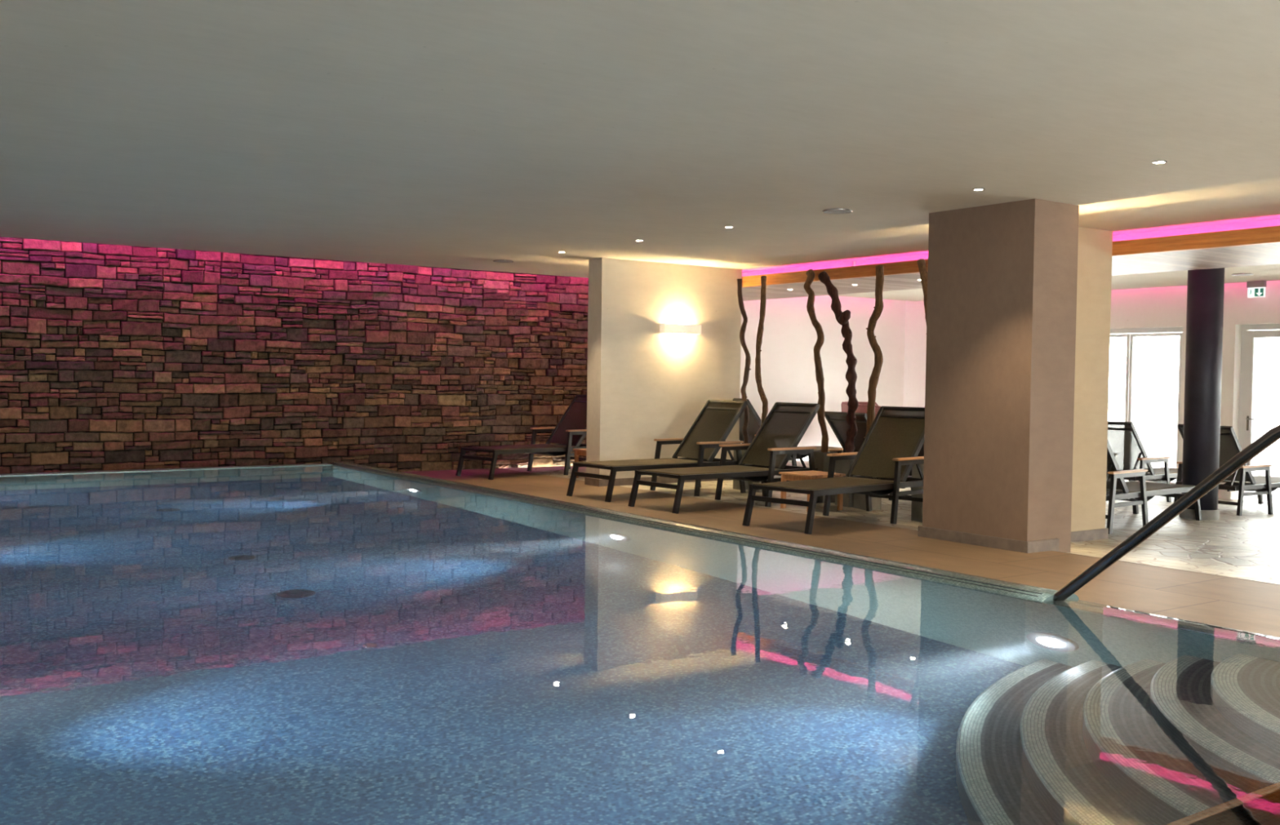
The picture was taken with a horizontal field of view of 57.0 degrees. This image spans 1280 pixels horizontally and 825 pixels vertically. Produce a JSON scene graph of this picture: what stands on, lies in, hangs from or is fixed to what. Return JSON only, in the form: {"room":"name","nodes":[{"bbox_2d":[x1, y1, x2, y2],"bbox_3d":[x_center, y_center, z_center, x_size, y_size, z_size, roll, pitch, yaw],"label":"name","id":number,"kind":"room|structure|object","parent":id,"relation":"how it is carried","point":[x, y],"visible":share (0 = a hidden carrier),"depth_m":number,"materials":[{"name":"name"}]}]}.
{"room":"indoor swimming pool","nodes":[
{"label":"indoor swimming pool","id":0,"kind":"room"},
{"bbox_2d":[0,236,588,474],"bbox_3d":[-4.916,-0.691,14.322,12.426,3.308,0.286,0,2,-35],"label":"stone wall","id":1,"kind":"structure","parent":0,"point":[113,357],"depth_m":14.46,"materials":[{"name":"brown stone"}]},
{"bbox_2d":[0,0,1279,278],"bbox_3d":[0.220,-1.639,6.665,11.850,0.120,17.350,0,2,-35],"label":"ceiling","id":2,"kind":"structure","parent":0,"point":[472,135],"depth_m":6.38,"materials":[{"name":"paint"}]},
{"bbox_2d":[493,259,513,262],"bbox_3d":[-1.652,-1.829,14.253,0.246,0.014,0.246,0,2,-35],"label":"ceiling speaker","id":3,"kind":"object","parent":2,"relation":"attached to","point":[495,260],"visible":1,"depth_m":14.23,"materials":[{"name":"grey plastic"}]},
{"bbox_2d":[822,208,852,213],"bbox_3d":[1.609,-1.644,9.618,0.246,0.014,0.246,0,2,-35],"label":"ceiling speaker","id":4,"kind":"object","parent":2,"relation":"attached to","point":[832,211],"visible":1,"depth_m":9.58,"materials":[{"name":"grey plastic"}]},
{"bbox_2d":[973,187,984,190],"bbox_3d":[2.428,-1.601,8.455,0.084,0.006,0.084,0,2,-35],"label":"recessed light","id":5,"kind":"object","parent":2,"relation":"in","point":[976,188],"visible":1,"depth_m":8.43,"materials":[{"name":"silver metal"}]},
{"bbox_2d":[1152,160,1167,163],"bbox_3d":[3.225,-1.555,7.321,0.084,0.006,0.084,0,2,-35],"label":"recessed light","id":6,"kind":"object","parent":2,"relation":"in","point":[1160,161],"visible":1,"depth_m":7.30,"materials":[{"name":"white glass"}]},
{"bbox_2d":[586,257,742,479],"bbox_3d":[0.325,-0.485,14.517,2.120,2.705,0.290,0,2,-35],"label":"wall","id":7,"kind":"structure","parent":0,"point":[645,384],"depth_m":14.22,"materials":[{"name":"beige paint"}]},
{"bbox_2d":[584,477,608,486],"bbox_3d":[-0.525,0.841,13.499,0.553,0.095,0.987,0,2,-35],"label":"baseboard","id":8,"kind":"structure","parent":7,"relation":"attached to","point":[604,482],"depth_m":13.87,"materials":[{"name":"stone"}]},
{"bbox_2d":[613,477,634,485],"bbox_3d":[-0.160,0.843,13.581,0.740,0.095,0.761,0,2,-35],"label":"baseboard","id":9,"kind":"structure","parent":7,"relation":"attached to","point":[618,482],"depth_m":14.01,"materials":[{"name":"stone"}]},
{"bbox_2d":[640,476,651,481],"bbox_3d":[0.108,0.835,13.958,0.374,0.095,0.457,0,2,-35],"label":"baseboard","id":10,"kind":"structure","parent":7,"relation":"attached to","point":[648,479],"depth_m":14.21,"materials":[{"name":"stone"}]},
{"bbox_2d":[656,476,678,483],"bbox_3d":[0.278,0.840,13.865,0.504,0.095,0.724,0,2,-35],"label":"baseboard","id":11,"kind":"structure","parent":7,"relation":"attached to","point":[660,479],"depth_m":14.37,"materials":[{"name":"stone"}]},
{"bbox_2d":[659,323,701,334],"bbox_3d":[0.496,-1.019,14.373,0.556,0.114,0.106,0,2,-35],"label":"wall lamp","id":12,"kind":"object","parent":7,"relation":"attached to","point":[664,327],"visible":1,"depth_m":14.33,"materials":[{"name":"white glass"}]},
{"bbox_2d":[684,480,695,482],"bbox_3d":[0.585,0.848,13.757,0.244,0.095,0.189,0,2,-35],"label":"baseboard","id":13,"kind":"structure","parent":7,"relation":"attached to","point":[690,481],"depth_m":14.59,"materials":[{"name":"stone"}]},
{"bbox_2d":[701,479,717,481],"bbox_3d":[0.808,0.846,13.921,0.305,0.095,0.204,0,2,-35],"label":"baseboard","id":14,"kind":"structure","parent":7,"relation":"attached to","point":[704,480],"depth_m":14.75,"materials":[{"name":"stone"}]},
{"bbox_2d":[738,295,905,460],"bbox_3d":[2.297,-0.535,19.456,6.150,3.440,0.200,0,2,-35],"label":"wall","id":15,"kind":"structure","parent":0,"point":[789,336],"depth_m":19.83,"materials":[{"name":"white paint"}]},
{"bbox_2d":[401,460,1279,636],"bbox_3d":[2.506,1.203,8.785,17.790,0.280,17.800,0,2,-35],"label":"floor","id":16,"kind":"structure","parent":0,"point":[1253,606],"depth_m":9.87,"materials":[{"name":"tile"}]},
{"bbox_2d":[455,394,586,479],"bbox_3d":[-1.365,0.292,15.438,2.014,1.043,0.798,-1,2,-44],"label":"sun lounger","id":17,"kind":"object","parent":16,"relation":"on","point":[569,433],"visible":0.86,"depth_m":15.58,"materials":[{"name":"black fabric"}]},
{"bbox_2d":[526,451,565,456],"bbox_3d":[-1.278,0.520,15.532,0.500,0.070,0.630,-1,2,-44],"label":"frame","id":18,"kind":"object","parent":17,"relation":"on","point":[546,453],"depth_m":15.42,"materials":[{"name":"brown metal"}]},
{"bbox_2d":[0,461,1079,601],"bbox_3d":[-2.138,1.565,7.123,5.778,1.578,12.159,0,2,-35],"label":"swimming pool","id":19,"kind":"object","parent":16,"relation":"in","point":[1037,593],"visible":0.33,"depth_m":7.66,"materials":[{"name":"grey tile"}]},
{"bbox_2d":[0,465,1279,824],"bbox_3d":[-2.100,1.497,7.198,5.366,1.390,11.655,0,2,-35],"label":"pool water","id":20,"kind":"object","parent":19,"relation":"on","point":[324,645],"visible":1,"depth_m":4.12,"materials":[{"name":"blue liquid"}]},
{"bbox_2d":[1053,424,1279,600],"bbox_3d":[2.795,0.582,4.702,0.104,1.219,2.726,-1,2,-37],"label":"handrail","id":21,"kind":"object","parent":19,"relation":"attached to","point":[1273,435],"visible":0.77,"depth_m":5.23,"materials":[{"name":"metal"}]},
{"bbox_2d":[573,448,586,478],"bbox_3d":[-0.530,0.651,14.945,0.469,0.365,0.470,0,2,-35],"label":"side table","id":22,"kind":"object","parent":16,"relation":"on","point":[578,452],"visible":0.18,"depth_m":14.94,"materials":[{"name":"brown wood"}]},
{"bbox_2d":[566,400,747,502],"bbox_3d":[0.230,0.388,12.998,2.014,1.043,0.798,-1,2,-39],"label":"sun lounger","id":23,"kind":"object","parent":16,"relation":"on","point":[700,447],"visible":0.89,"depth_m":13.25,"materials":[{"name":"brown metal"}]},
{"bbox_2d":[628,402,820,514],"bbox_3d":[0.905,0.426,12.057,2.014,1.043,0.798,-1,2,-38],"label":"sun lounger","id":24,"kind":"object","parent":16,"relation":"on","point":[779,437],"visible":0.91,"depth_m":12.29,"materials":[{"name":"black fabric"}]},
{"bbox_2d":[733,449,747,490],"bbox_3d":[1.227,0.633,13.729,0.200,0.523,0.200,0,2,-35],"label":"planter","id":25,"kind":"object","parent":16,"relation":"on","point":[735,482],"visible":0.19,"depth_m":13.69,"materials":[{"name":"concrete"}]},
{"bbox_2d":[737,278,751,444],"bbox_3d":[1.206,-0.540,13.682,0.148,2.018,0.251,0,2,-35],"label":"twisted trunk","id":26,"kind":"object","parent":25,"relation":"on","point":[748,360],"visible":0.88,"depth_m":13.65,"materials":[{"name":"brown plant"}]},
{"bbox_2d":[747,480,767,493],"bbox_3d":[1.379,0.642,13.486,0.200,0.523,0.200,0,2,-35],"label":"planter","id":27,"kind":"object","parent":16,"relation":"on","point":[748,482],"visible":0.13,"depth_m":13.41,"materials":[{"name":"concrete"}]},
{"bbox_2d":[755,275,768,426],"bbox_3d":[1.381,-0.535,13.426,0.108,2.045,0.311,0,2,-11],"label":"twisted trunk","id":28,"kind":"object","parent":27,"relation":"on","point":[763,278],"visible":0.71,"depth_m":13.38,"materials":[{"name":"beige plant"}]},
{"bbox_2d":[733,398,842,466],"bbox_3d":[1.960,0.332,15.584,2.014,1.043,0.798,0,2,-35],"label":"sun lounger","id":29,"kind":"object","parent":16,"relation":"on","point":[754,422],"visible":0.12,"depth_m":15.13,"materials":[{"name":"black fabric"}]},
{"bbox_2d":[778,471,845,511],"bbox_3d":[1.713,0.785,11.758,0.469,0.365,0.470,0,2,-35],"label":"side table","id":30,"kind":"object","parent":16,"relation":"on","point":[798,475],"visible":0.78,"depth_m":11.70,"materials":[{"name":"brown wood"}]},
{"bbox_2d":[813,451,837,502],"bbox_3d":[1.954,0.684,12.553,0.200,0.533,0.200,0,2,-35],"label":"planter","id":31,"kind":"object","parent":16,"relation":"on","point":[821,460],"visible":0.43,"depth_m":12.45,"materials":[{"name":"concrete"}]},
{"bbox_2d":[804,269,828,452],"bbox_3d":[1.905,-0.547,12.719,0.158,2.019,0.506,0,2,-19],"label":"twisted trunk","id":32,"kind":"object","parent":31,"relation":"on","point":[811,274],"visible":0.96,"depth_m":12.65,"materials":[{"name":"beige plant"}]},
{"bbox_2d":[742,406,924,534],"bbox_3d":[1.884,0.479,10.753,2.014,1.043,0.798,-1,2,-44],"label":"sun lounger","id":33,"kind":"object","parent":16,"relation":"on","point":[883,463],"visible":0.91,"depth_m":11.08,"materials":[{"name":"brown metal"}]},
{"bbox_2d":[835,459,853,507],"bbox_3d":[2.182,0.702,12.303,0.200,0.549,0.200,0,2,-35],"label":"planter","id":34,"kind":"object","parent":16,"relation":"on","point":[842,466],"visible":0.3,"depth_m":12.21,"materials":[{"name":"concrete"}]},
{"bbox_2d":[817,271,858,453],"bbox_3d":[2.096,-0.503,12.425,0.206,1.995,0.578,0,2,-35],"label":"twisted trunk","id":35,"kind":"object","parent":34,"relation":"on","point":[842,317],"visible":0.98,"depth_m":12.29,"materials":[{"name":"brown plant"}]},
{"bbox_2d":[840,401,880,417],"bbox_3d":[3.884,0.326,18.639,1.254,0.942,2.374,1,2,3],"label":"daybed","id":36,"kind":"object","parent":16,"relation":"on","point":[862,408],"visible":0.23,"depth_m":17.67,"materials":[{"name":"fabric"}]},
{"bbox_2d":[853,475,881,511],"bbox_3d":[2.345,0.716,12.153,0.200,0.563,0.200,0,2,-35],"label":"planter","id":37,"kind":"object","parent":16,"relation":"on","point":[859,500],"visible":0.19,"depth_m":12.11,"materials":[{"name":"concrete"}]},
{"bbox_2d":[863,265,884,438],"bbox_3d":[2.390,-0.486,12.004,0.156,2.006,0.304,1,2,-6],"label":"twisted trunk","id":38,"kind":"object","parent":37,"relation":"on","point":[878,358],"visible":0.8,"depth_m":11.96,"materials":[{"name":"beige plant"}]},
{"bbox_2d":[824,411,911,495],"bbox_3d":[3.112,0.510,14.035,2.014,1.043,0.798,-1,2,-37],"label":"sun lounger","id":39,"kind":"object","parent":16,"relation":"on","point":[837,421],"visible":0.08,"depth_m":13.61,"materials":[{"name":"black fabric"}]},
{"bbox_2d":[888,444,924,500],"bbox_3d":[3.713,0.559,13.180,2.014,1.043,0.798,0,2,-35],"label":"sun lounger","id":40,"kind":"object","parent":16,"relation":"on","point":[922,451],"visible":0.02,"depth_m":12.91,"materials":[{"name":"brown metal"}]},
{"bbox_2d":[911,463,924,522],"bbox_3d":[2.781,0.765,11.443,0.200,0.606,0.200,0,2,-35],"label":"planter","id":41,"kind":"object","parent":16,"relation":"on","point":[917,507],"visible":0.08,"depth_m":11.41,"materials":[{"name":"concrete"}]},
{"bbox_2d":[916,258,927,446],"bbox_3d":[2.789,-0.482,11.473,0.145,2.038,0.288,0,2,-12],"label":"twisted trunk","id":42,"kind":"object","parent":41,"relation":"on","point":[921,263],"visible":0.29,"depth_m":11.43,"materials":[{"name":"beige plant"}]},
{"bbox_2d":[1107,421,1177,502],"bbox_3d":[6.697,0.622,15.457,2.014,1.043,0.798,-1,2,-36],"label":"sun lounger","id":43,"kind":"object","parent":16,"relation":"on","point":[1127,448],"visible":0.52,"depth_m":14.93,"materials":[{"name":"black fabric"}]},
{"bbox_2d":[1105,440,1201,534],"bbox_3d":[4.879,0.612,11.963,2.014,1.043,0.798,-1,2,-40],"label":"sun lounger","id":44,"kind":"object","parent":16,"relation":"on","point":[1142,491],"visible":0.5,"depth_m":11.49,"materials":[{"name":"brown metal"}]},
{"bbox_2d":[1053,551,1279,585],"bbox_3d":[5.665,1.301,5.506,0.015,0.191,8.800,0,2,-35],"label":"trim","id":45,"kind":"structure","parent":16,"relation":"attached to","point":[1053,551],"depth_m":8.21,"materials":[{"name":"stone"}]},
{"bbox_2d":[1179,267,1224,520],"bbox_3d":[5.969,-0.261,12.509,0.384,2.857,0.384,0,2,-35],"label":"round column","id":46,"kind":"structure","parent":16,"relation":"on","point":[1206,287],"depth_m":12.37,"materials":[{"name":"black paint"}]},
{"bbox_2d":[1173,424,1279,515],"bbox_3d":[7.252,0.659,14.060,2.014,1.043,0.798,0,2,-35],"label":"sun lounger","id":47,"kind":"object","parent":16,"relation":"on","point":[1242,479],"visible":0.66,"depth_m":13.50,"materials":[{"name":"brown metal"}]},
{"bbox_2d":[922,198,1079,552],"bbox_3d":[2.878,-0.200,9.486,0.545,2.897,1.030,0,2,-35],"label":"wall pillar","id":48,"kind":"structure","parent":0,"point":[1002,277],"depth_m":9.17,"materials":[{"name":"beige paint"}]},
{"bbox_2d":[917,525,1058,553],"bbox_3d":[2.776,1.009,9.463,0.385,0.095,1.080,0,2,-35],"label":"baseboard","id":49,"kind":"structure","parent":48,"relation":"attached to","point":[1052,544],"depth_m":9.19,"materials":[{"name":"stone"}]},
{"bbox_2d":[742,218,1279,276],"bbox_3d":[2.596,-1.910,8.846,18.250,0.353,18.200,0,2,-35],"label":"ceiling","id":50,"kind":"structure","parent":0,"point":[1275,222],"depth_m":12.67,"materials":[{"name":"white paint"}]},
{"bbox_2d":[742,226,1279,301],"bbox_3d":[5.394,-1.682,10.824,1.900,0.535,16.400,0,2,-35],"label":"ceiling canopy","id":51,"kind":"object","parent":50,"relation":"hanging from","point":[1254,246],"visible":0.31,"depth_m":11.44,"materials":[{"name":"brown wood"}]},
{"bbox_2d":[838,263,1279,301],"bbox_3d":[8.113,-1.705,12.277,4.180,0.120,17.450,0,2,-35],"label":"ceiling","id":52,"kind":"structure","parent":0,"point":[1269,272],"depth_m":15.63,"materials":[{"name":"paint"}]},
{"bbox_2d":[1231,273,1253,275],"bbox_3d":[7.503,-1.720,14.692,0.246,0.014,0.246,0,2,-35],"label":"ceiling speaker","id":53,"kind":"object","parent":52,"relation":"attached to","point":[1233,274],"visible":1,"depth_m":14.65,"materials":[{"name":"grey plastic"}]},
{"bbox_2d":[1246,280,1266,297],"bbox_3d":[8.188,-1.640,15.666,0.070,0.215,0.230,0,2,-35],"label":"exit sign","id":54,"kind":"object","parent":52,"relation":"hanging from","point":[1255,288],"visible":1,"depth_m":15.65,"materials":[{"name":"grey plastic"}]},
{"bbox_2d":[1071,226,1112,532],"bbox_3d":[3.839,-0.200,10.706,0.800,2.947,0.400,0,2,-35],"label":"pillar","id":55,"kind":"structure","parent":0,"point":[1095,250],"depth_m":10.62,"materials":[{"name":"beige paint"}]},
{"bbox_2d":[1071,528,1108,542],"bbox_3d":[3.820,1.165,10.748,0.840,0.215,0.440,0,2,-35],"label":"baseboard","id":56,"kind":"structure","parent":55,"relation":"attached to","point":[1098,534],"depth_m":10.65,"materials":[{"name":"stone"}]},
{"bbox_2d":[903,280,1279,499],"bbox_3d":[9.897,-0.164,13.931,0.320,3.640,18.000,0,2,-35],"label":"wall","id":57,"kind":"structure","parent":0,"point":[1166,306],"depth_m":16.80,"materials":[{"name":"white paint"}]},
{"bbox_2d":[1110,327,1182,484],"bbox_3d":[6.655,-0.113,18.594,0.100,2.365,4.150,0,2,-35],"label":"window","id":58,"kind":"structure","parent":57,"relation":"in","point":[1131,334],"depth_m":17.56,"materials":[{"name":"white plastic"}]},
{"bbox_2d":[1236,324,1279,503],"bbox_3d":[8.777,0.057,15.531,0.154,2.470,1.790,0,2,-35],"label":"door","id":59,"kind":"structure","parent":57,"relation":"in","point":[1250,333],"depth_m":16.13,"materials":[{"name":"white plastic"}]},
{"bbox_2d":[1107,329,1279,494],"bbox_3d":[13.826,-0.874,17.401,10.150,4.539,36.600,0,2,-35],"label":"sky","id":60,"kind":"structure","parent":0,"point":[1156,357],"depth_m":22.33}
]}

